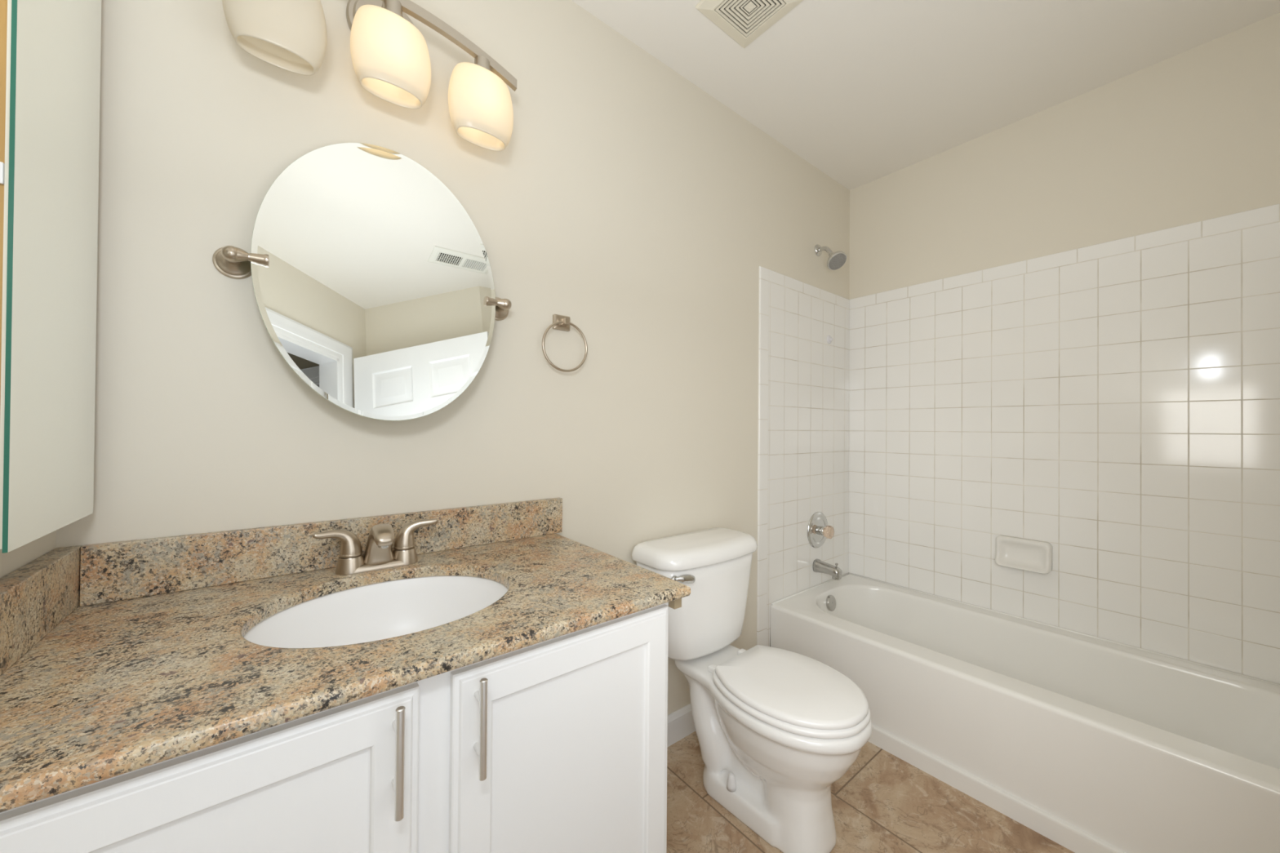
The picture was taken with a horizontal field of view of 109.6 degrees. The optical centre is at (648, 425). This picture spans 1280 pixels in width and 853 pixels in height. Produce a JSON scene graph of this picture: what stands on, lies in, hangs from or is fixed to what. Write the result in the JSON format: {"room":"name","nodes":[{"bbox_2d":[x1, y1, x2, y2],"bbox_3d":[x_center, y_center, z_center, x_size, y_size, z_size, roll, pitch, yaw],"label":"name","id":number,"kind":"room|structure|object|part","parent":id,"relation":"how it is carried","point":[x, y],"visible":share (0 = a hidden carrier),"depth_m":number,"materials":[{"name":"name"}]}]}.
{"room":"bathroom","nodes":[
{"label":"bathroom","id":0,"kind":"room"},
{"bbox_2d":[0,530,56,578],"bbox_3d":[-0.579,-0.090,0.170,0.100,2.440,1.447,1,-1,-39],"label":"wall","id":1,"kind":"structure","parent":0,"point":[10,562],"depth_m":0.67,"materials":[{"name":"beige paint"}]},
{"bbox_2d":[0,0,101,553],"bbox_3d":[-0.858,-0.351,0.634,0.046,0.997,0.307,1,-1,-39],"label":"medicine cabinet","id":2,"kind":"object","parent":1,"relation":"attached to","point":[50,50],"visible":1,"depth_m":0.60,"materials":[{"name":"white wood"}]},
{"bbox_3d":[-0.844,-0.351,0.645,0.004,0.989,0.300,1,-1,-39],"label":"backing frame","id":3,"kind":"part","parent":2,"relation":"part of","materials":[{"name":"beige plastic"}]},
{"bbox_2d":[56,0,849,715],"bbox_3d":[0.014,-0.076,1.647,2.883,2.440,0.100,1,-1,-39],"label":"wall","id":4,"kind":"structure","parent":0,"point":[624,200],"depth_m":1.23,"materials":[{"name":"beige paint"}]},
{"bbox_2d":[80,497,562,606],"bbox_3d":[-0.615,0.261,1.059,0.910,0.101,0.020,1,-1,-39],"label":"backsplash","id":5,"kind":"structure","parent":4,"relation":"attached to","point":[112,571],"depth_m":0.91,"materials":[{"name":"stone"}]},
{"bbox_2d":[212,142,511,421],"bbox_3d":[-0.589,-0.328,1.029,0.593,0.636,0.099,1,-1,-39],"label":"wall mirror","id":6,"kind":"object","parent":4,"relation":"attached to","point":[372,281],"visible":1,"depth_m":1.00,"materials":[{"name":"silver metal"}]},
{"bbox_3d":[-0.781,-0.324,0.876,0.069,0.030,0.056,1,-1,-39],"label":"arm","id":7,"kind":"part","parent":6,"relation":"part of","materials":[{"name":"silver metal"}]},
{"bbox_3d":[-0.400,-0.319,1.185,0.069,0.030,0.056,1,-1,-39],"label":"arm","id":8,"kind":"part","parent":6,"relation":"part of","materials":[{"name":"silver metal"}]},
{"bbox_2d":[222,0,516,151],"bbox_3d":[-0.577,-0.853,1.008,0.554,0.305,0.148,1,-1,-39],"label":"vanity light","id":9,"kind":"object","parent":4,"relation":"attached to","point":[390,56],"visible":1,"depth_m":0.96,"materials":[{"name":"beige glass"}]},
{"bbox_3d":[-0.708,-0.783,0.861,0.154,0.160,0.084,1,-1,-39],"label":"lamp shade","id":10,"kind":"part","parent":9,"relation":"part of","materials":[{"name":"white glass"}]},
{"bbox_3d":[-0.591,-0.930,1.025,0.152,0.152,0.104,1,-1,-39],"label":"mounting plate","id":11,"kind":"part","parent":9,"relation":"part of","materials":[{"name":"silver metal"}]},
{"bbox_3d":[-0.558,-0.801,0.983,0.154,0.160,0.084,1,-1,-39],"label":"lamp shade","id":12,"kind":"part","parent":9,"relation":"part of","materials":[{"name":"white glass"}]},
{"bbox_2d":[382,0,403,17],"bbox_3d":[-0.557,-0.899,0.983,0.043,0.040,0.043,1,-1,-39],"label":"socket","id":13,"kind":"object","parent":9,"relation":"attached to","point":[394,7],"depth_m":0.97,"materials":[{"name":"silver metal"}]},
{"bbox_3d":[-0.408,-0.779,1.104,0.154,0.160,0.084,1,-1,-39],"label":"lamp shade","id":14,"kind":"part","parent":9,"relation":"part of","materials":[{"name":"white glass"}]},
{"bbox_2d":[474,55,491,71],"bbox_3d":[-0.407,-0.874,1.105,0.043,0.034,0.043,1,-1,-39],"label":"socket","id":15,"kind":"object","parent":9,"relation":"attached to","point":[482,62],"depth_m":1.09,"materials":[{"name":"silver metal"}]},
{"bbox_2d":[542,314,587,372],"bbox_3d":[-0.252,-0.244,1.341,0.150,0.172,0.039,1,-1,-39],"label":"towel ring","id":16,"kind":"object","parent":4,"relation":"attached to","point":[561,322],"visible":1,"depth_m":1.34,"materials":[{"name":"silver metal"}]},
{"bbox_3d":[-0.261,-0.308,1.353,0.055,0.044,0.010,1,-1,-39],"label":"mounting plate","id":17,"kind":"part","parent":16,"relation":"part of","materials":[{"name":"silver metal"}]},
{"bbox_3d":[-0.249,-0.307,1.339,0.028,0.024,0.032,1,-1,-39],"label":"post","id":18,"kind":"part","parent":16,"relation":"part of","materials":[{"name":"silver metal"}]},
{"bbox_2d":[666,703,695,747],"bbox_3d":[0.082,1.094,1.629,0.996,0.102,0.014,1,-1,-39],"label":"baseboard","id":19,"kind":"structure","parent":4,"relation":"attached to","point":[681,725],"depth_m":1.65,"materials":[{"name":"white paint"}]},
{"bbox_2d":[756,266,849,646],"bbox_3d":[0.777,0.233,2.198,0.781,1.842,0.008,1,-1,-39],"label":"tiled wall","id":20,"kind":"structure","parent":4,"relation":"attached to","point":[803,459],"depth_m":2.14,"materials":[{"name":"white tile"}]},
{"bbox_2d":[807,511,834,548],"bbox_3d":[0.859,0.516,2.208,0.178,0.178,0.079,1,-1,-39],"label":"shower valve","id":21,"kind":"object","parent":20,"relation":"attached to","point":[818,529],"visible":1,"depth_m":2.20,"materials":[{"name":"silver metal"}]},
{"bbox_3d":[0.850,0.516,2.218,0.044,0.044,0.028,1,-1,-39],"label":"stem","id":22,"kind":"part","parent":21,"relation":"part of","materials":[{"name":"silver metal"}]},
{"bbox_3d":[0.872,0.516,2.192,0.064,0.064,0.038,1,-1,-39],"label":"knob","id":23,"kind":"part","parent":21,"relation":"part of","materials":[{"name":"beige plastic"}]},
{"bbox_2d":[813,559,842,579],"bbox_3d":[0.867,0.692,2.184,0.062,0.074,0.126,1,-1,-39],"label":"tub spout","id":24,"kind":"object","parent":20,"relation":"attached to","point":[820,566],"visible":1,"depth_m":2.16,"materials":[{"name":"silver metal"}]},
{"bbox_2d":[826,335,832,343],"bbox_3d":[0.927,-0.440,2.303,0.043,0.043,0.019,1,-1,-39],"label":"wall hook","id":25,"kind":"object","parent":20,"relation":"attached to","point":[829,339],"visible":1,"depth_m":2.30,"materials":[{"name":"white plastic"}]},
{"bbox_2d":[814,244,846,270],"bbox_3d":[0.879,-0.830,2.191,0.094,0.149,0.147,1,-1,-39],"label":"shower","id":26,"kind":"object","parent":4,"relation":"attached to","point":[837,260],"visible":1,"depth_m":2.17,"materials":[{"name":"silver metal"}]},
{"bbox_3d":[0.870,-0.855,2.223,0.021,0.063,0.083,1,-1,-39],"label":"arm","id":27,"kind":"part","parent":26,"relation":"part of","materials":[{"name":"silver metal"}]},
{"bbox_2d":[666,731,1074,852],"bbox_3d":[0.539,1.161,-0.177,4.343,0.050,3.594,1,-1,-39],"label":"floor","id":28,"kind":"structure","parent":0,"point":[883,803],"depth_m":1.32,"materials":[{"name":"tile"}]},
{"bbox_2d":[0,598,681,852],"bbox_3d":[-0.458,0.734,0.816,0.916,0.802,0.593,1,-1,-39],"label":"vanity cabinet","id":29,"kind":"object","parent":28,"relation":"on","point":[558,744],"visible":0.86,"depth_m":0.63,"materials":[{"name":"white paint"}]},
{"bbox_3d":[-0.466,0.679,0.481,0.397,0.663,0.019,1,-1,-39],"label":"door","id":30,"kind":"part","parent":29,"relation":"part of","materials":[{"name":"white paint"}]},
{"bbox_2d":[0,533,690,812],"bbox_3d":[-0.457,0.322,0.828,0.924,0.022,0.576,1,-1,-39],"label":"countertop","id":31,"kind":"structure","parent":29,"relation":"on","point":[115,688],"depth_m":0.60,"materials":[{"name":"stone"}]},
{"bbox_2d":[0,545,82,675],"bbox_3d":[-0.807,0.256,0.548,0.029,0.101,0.572,1,-1,-39],"label":"side splash","id":32,"kind":"object","parent":31,"relation":"on","point":[36,597],"visible":1,"depth_m":0.64,"materials":[{"name":"stone"}]},
{"bbox_2d":[312,518,438,575],"bbox_3d":[-0.576,0.261,0.972,0.237,0.100,0.120,1,-1,-39],"label":"faucet","id":33,"kind":"object","parent":31,"relation":"on","point":[379,554],"visible":1,"depth_m":0.96,"materials":[{"name":"silver metal"}]},
{"bbox_3d":[-0.654,0.247,0.950,0.088,0.060,0.042,1,-1,-39],"label":"handle","id":34,"kind":"part","parent":33,"relation":"part of","materials":[{"name":"silver metal"}]},
{"bbox_3d":[-0.575,0.257,0.971,0.062,0.092,0.118,1,-1,-39],"label":"spout","id":35,"kind":"part","parent":33,"relation":"part of","materials":[{"name":"silver metal"}]},
{"bbox_3d":[-0.539,0.248,1.044,0.089,0.062,0.042,1,-1,-39],"label":"handle","id":36,"kind":"part","parent":33,"relation":"part of","materials":[{"name":"silver metal"}]},
{"bbox_2d":[244,575,507,648],"bbox_3d":[-0.466,0.417,0.821,0.451,0.166,0.387,1,-1,-39],"label":"sink basin","id":37,"kind":"object","parent":31,"relation":"in","point":[376,611],"visible":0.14,"depth_m":0.95,"materials":[{"name":"white ceramic"}]},
{"bbox_3d":[-0.316,0.420,0.570,0.011,0.137,0.032,1,-1,-39],"label":"handle","id":38,"kind":"part","parent":29,"relation":"part of","materials":[{"name":"silver metal"}]},
{"bbox_3d":[-0.236,0.421,0.635,0.011,0.137,0.032,1,-1,-39],"label":"handle","id":39,"kind":"part","parent":29,"relation":"part of","materials":[{"name":"silver metal"}]},
{"bbox_3d":[-0.122,0.684,0.760,0.403,0.663,0.019,1,-1,-39],"label":"door","id":40,"kind":"part","parent":29,"relation":"part of","materials":[{"name":"white paint"}]},
{"bbox_2d":[631,527,871,852],"bbox_3d":[0.320,0.768,1.383,0.464,0.754,0.669,1,-1,-39],"label":"toilet","id":41,"kind":"object","parent":28,"relation":"on","point":[775,728],"visible":0.99,"depth_m":1.30,"materials":[{"name":"white ceramic"}]},
{"bbox_3d":[0.105,0.471,1.384,0.080,0.029,0.021,1,0,-16],"label":"flush lever","id":42,"kind":"part","parent":41,"relation":"part of","materials":[{"name":"silver metal"}]},
{"bbox_3d":[0.178,0.598,1.560,0.438,0.311,0.199,1,-1,-39],"label":"tank","id":43,"kind":"part","parent":41,"relation":"part of","materials":[{"name":"white ceramic"}]},
{"bbox_3d":[0.182,0.418,1.558,0.464,0.054,0.222,1,-1,-39],"label":"tank lid","id":44,"kind":"part","parent":41,"relation":"part of","materials":[{"name":"white ceramic"}]},
{"bbox_3d":[0.349,0.958,1.360,0.357,0.374,0.597,1,-1,-41],"label":"bowl","id":45,"kind":"part","parent":41,"relation":"part of","materials":[{"name":"white ceramic"}]},
{"bbox_3d":[0.407,0.759,1.297,0.348,0.018,0.416,1,-1,-41],"label":"seat","id":46,"kind":"part","parent":41,"relation":"part of","materials":[{"name":"white plastic"}]},
{"bbox_3d":[0.412,0.737,1.292,0.340,0.024,0.394,1,-1,-41],"label":"lid","id":47,"kind":"part","parent":41,"relation":"part of","materials":[{"name":"white plastic"}]},
{"bbox_2d":[770,573,1279,852],"bbox_3d":[1.308,0.971,1.599,0.698,0.367,1.592,1,-1,-39],"label":"bathtub","id":48,"kind":"object","parent":28,"relation":"on","point":[1135,749],"visible":0.96,"depth_m":1.42,"materials":[{"name":"white ceramic"}]},
{"bbox_3d":[0.870,0.847,2.155,0.072,0.072,0.024,1,-1,-39],"label":"overflow plate","id":49,"kind":"part","parent":48,"relation":"part of","materials":[{"name":"silver metal"}]},
{"bbox_2d":[867,724,1125,852],"bbox_3d":[1.031,1.120,1.372,0.014,0.060,1.590,1,-1,-39],"label":"baseboard","id":50,"kind":"structure","parent":48,"relation":"attached to","point":[1049,826],"depth_m":1.35,"materials":[{"name":"white wood"}]},
{"bbox_2d":[571,0,1279,190],"bbox_3d":[0.558,-1.329,-0.160,4.343,0.050,3.594,1,-1,-39],"label":"ceiling","id":51,"kind":"structure","parent":0,"point":[864,91],"depth_m":1.58,"materials":[{"name":"white paint"}]},
{"bbox_2d":[695,0,803,48],"bbox_3d":[0.309,-1.286,1.379,0.236,0.017,0.236,1,-1,-39],"label":"ceiling vent","id":52,"kind":"object","parent":51,"relation":"in","point":[744,21],"visible":1,"depth_m":1.41,"materials":[{"name":"beige plastic"}]},
{"bbox_2d":[848,12,1279,299],"bbox_3d":[1.661,-0.062,1.826,0.100,2.440,1.700,1,-1,-39],"label":"wall","id":53,"kind":"structure","parent":0,"point":[1192,135],"depth_m":1.72,"materials":[{"name":"beige paint"}]},
{"bbox_2d":[848,203,1279,684],"bbox_3d":[1.587,0.066,1.830,0.008,1.504,1.600,1,-1,-39],"label":"tiled wall","id":54,"kind":"structure","parent":53,"relation":"attached to","point":[1114,406],"depth_m":1.70,"materials":[{"name":"white tile"}]},
{"bbox_2d":[995,535,1052,573],"bbox_3d":[1.526,0.525,1.847,0.056,0.120,0.180,1,-1,-39],"label":"soap dish","id":55,"kind":"object","parent":54,"relation":"attached to","point":[1025,554],"visible":1,"depth_m":1.85,"materials":[{"name":"white ceramic"}]}
]}

